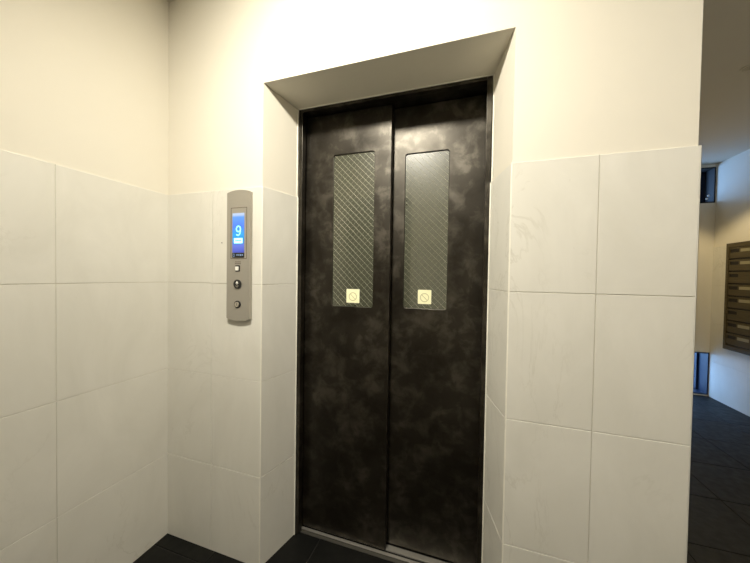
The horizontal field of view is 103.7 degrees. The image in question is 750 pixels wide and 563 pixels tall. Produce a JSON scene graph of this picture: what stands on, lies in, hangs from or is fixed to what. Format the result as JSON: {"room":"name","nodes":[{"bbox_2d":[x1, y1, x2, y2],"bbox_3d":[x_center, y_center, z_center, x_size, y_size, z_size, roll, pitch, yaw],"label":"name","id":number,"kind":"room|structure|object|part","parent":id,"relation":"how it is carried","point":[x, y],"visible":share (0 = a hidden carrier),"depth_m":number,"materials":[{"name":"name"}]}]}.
{"room":"elevator lobby","nodes":[
{"label":"elevator lobby","id":0,"kind":"room"},
{"bbox_2d":[0,0,168,562],"bbox_3d":[-1.249,-0.010,0.643,0.120,2.505,1.555,1,1,18],"label":"wall","id":1,"kind":"structure","parent":0,"point":[84,84],"depth_m":1.06,"materials":[{"name":"white tile"}]},
{"bbox_2d":[167,0,702,562],"bbox_3d":[0.372,-0.022,2.589,2.021,2.505,3.151,1,1,18],"label":"wall","id":2,"kind":"structure","parent":0,"point":[597,102],"depth_m":0.92,"materials":[{"name":"white tile"}]},
{"bbox_2d":[226,190,252,320],"bbox_3d":[-0.565,-0.107,1.223,0.118,0.542,0.021,1,1,18],"label":"panel","id":3,"kind":"object","parent":2,"relation":"attached to","point":[239,202],"visible":1,"depth_m":1.22,"materials":[{"name":"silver metal"}]},
{"bbox_2d":[234,301,240,307],"bbox_3d":[-0.570,0.095,1.221,0.031,0.031,0.003,1,1,18],"label":"switch","id":4,"kind":"object","parent":3,"relation":"attached to","point":[237,304],"depth_m":1.22,"materials":[{"name":"silver metal"}]},
{"bbox_2d":[259,163,512,562],"bbox_3d":[-0.028,0.413,1.071,0.932,1.580,0.005,1,1,18],"label":"trim","id":5,"kind":"structure","parent":2,"relation":"attached to","point":[511,163],"depth_m":0.93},
{"bbox_2d":[294,74,494,562],"bbox_3d":[0.056,0.209,1.327,0.830,1.979,0.167,1,1,18],"label":"surround","id":6,"kind":"object","parent":2,"relation":"attached to","point":[480,86],"visible":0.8,"depth_m":1.25,"materials":[{"name":"metal"}]},
{"bbox_2d":[302,104,393,549],"bbox_3d":[-0.137,0.210,1.364,0.420,1.959,0.024,1,1,18],"label":"leaf","id":7,"kind":"object","parent":6,"relation":"attached to","point":[348,230],"visible":1,"depth_m":1.35,"materials":[{"name":"metal"}]},
{"bbox_2d":[387,94,486,562],"bbox_3d":[0.252,0.217,1.282,0.413,1.959,0.024,1,1,18],"label":"leaf","id":8,"kind":"object","parent":6,"relation":"attached to","point":[439,148],"visible":0.99,"depth_m":1.27,"materials":[{"name":"metal"}]},
{"bbox_2d":[686,145,701,562],"bbox_3d":[0.846,0.432,0.791,0.005,1.580,0.005,1,1,18],"label":"trim","id":9,"kind":"structure","parent":2,"relation":"attached to","point":[701,145],"depth_m":0.79,"materials":[{"name":"stone"}]},
{"bbox_2d":[133,394,749,562],"bbox_3d":[1.073,1.261,1.600,4.010,0.100,4.760,1,1,18],"label":"floor","id":10,"kind":"structure","parent":0,"point":[719,498],"depth_m":1.51,"materials":[{"name":"tile"}]},
{"bbox_2d":[300,526,446,562],"bbox_3d":[0.040,1.205,1.342,0.810,0.014,0.129,1,1,18],"label":"threshold","id":11,"kind":"object","parent":10,"relation":"on","point":[333,539],"visible":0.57,"depth_m":1.31,"materials":[{"name":"metal"}]},
{"bbox_2d":[167,0,749,164],"bbox_3d":[1.112,-1.294,1.552,4.010,0.100,4.760,1,1,18],"label":"ceiling","id":12,"kind":"structure","parent":0,"point":[724,113],"depth_m":1.81,"materials":[{"name":"paint"}]},
{"bbox_2d":[739,64,749,72],"bbox_3d":[2.149,-1.227,1.693,0.072,0.006,0.072,1,1,18],"label":"recessed light","id":13,"kind":"object","parent":12,"relation":"in","point":[745,68],"visible":1,"depth_m":1.71,"materials":[{"name":"paint"}]},
{"bbox_2d":[693,164,716,395],"bbox_3d":[2.708,-0.003,3.505,2.110,2.505,0.220,1,1,18],"label":"wall","id":14,"kind":"structure","parent":0,"point":[707,210],"depth_m":3.13,"materials":[{"name":"beige paint"}]},
{"bbox_2d":[693,352,708,394],"bbox_3d":[3.256,0.974,3.316,0.670,0.453,0.172,1,1,18],"label":"window","id":15,"kind":"structure","parent":14,"relation":"in","point":[701,359],"depth_m":3.21,"materials":[{"name":"clear glass"}]},
{"bbox_2d":[700,167,715,202],"bbox_3d":[3.285,-1.025,3.273,0.670,0.375,0.182,1,1,18],"label":"window","id":16,"kind":"structure","parent":14,"relation":"in","point":[708,174],"depth_m":3.16,"materials":[{"name":"clear glass"}]},
{"bbox_2d":[708,149,749,416],"bbox_3d":[2.935,0.049,0.955,0.120,2.505,4.700,1,1,18],"label":"wall","id":17,"kind":"structure","parent":0,"point":[729,371],"depth_m":2.94,"materials":[{"name":"beige paint"}]},
{"bbox_2d":[723,241,749,355],"bbox_3d":[3.399,0.150,2.645,0.022,1.042,0.600,1,1,18],"label":"bank","id":18,"kind":"object","parent":17,"relation":"attached to","point":[736,326],"visible":1,"depth_m":2.80,"materials":[{"name":"bronze-brown metal"},{"name":"dark metal"}]},
{"bbox_3d":[3.433,0.561,2.786,0.008,0.106,0.260,1,1,18],"label":"mailbox door","id":19,"kind":"part","parent":18,"relation":"part of","materials":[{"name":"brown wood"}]},
{"bbox_3d":[3.434,0.441,2.784,0.008,0.106,0.260,1,1,18],"label":"mailbox door","id":20,"kind":"part","parent":18,"relation":"part of","materials":[{"name":"brown wood"}]},
{"bbox_3d":[3.436,0.322,2.781,0.008,0.106,0.260,1,1,18],"label":"mailbox door","id":21,"kind":"part","parent":18,"relation":"part of","materials":[{"name":"brown wood"}]},
{"bbox_3d":[3.438,0.202,2.779,0.008,0.106,0.260,1,1,18],"label":"mailbox door","id":22,"kind":"part","parent":18,"relation":"part of","materials":[{"name":"brown wood"}]},
{"bbox_3d":[3.440,0.082,2.777,0.008,0.106,0.260,1,1,18],"label":"mailbox door","id":23,"kind":"part","parent":18,"relation":"part of","materials":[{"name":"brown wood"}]},
{"bbox_3d":[3.442,-0.037,2.775,0.008,0.106,0.260,1,1,18],"label":"mailbox door","id":24,"kind":"part","parent":18,"relation":"part of","materials":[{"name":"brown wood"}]},
{"bbox_3d":[3.444,-0.157,2.772,0.008,0.106,0.260,1,1,18],"label":"mailbox door","id":25,"kind":"part","parent":18,"relation":"part of","materials":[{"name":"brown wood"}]},
{"bbox_3d":[3.446,-0.276,2.770,0.008,0.106,0.260,1,1,18],"label":"mailbox door","id":26,"kind":"part","parent":18,"relation":"part of","materials":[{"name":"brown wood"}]}
]}

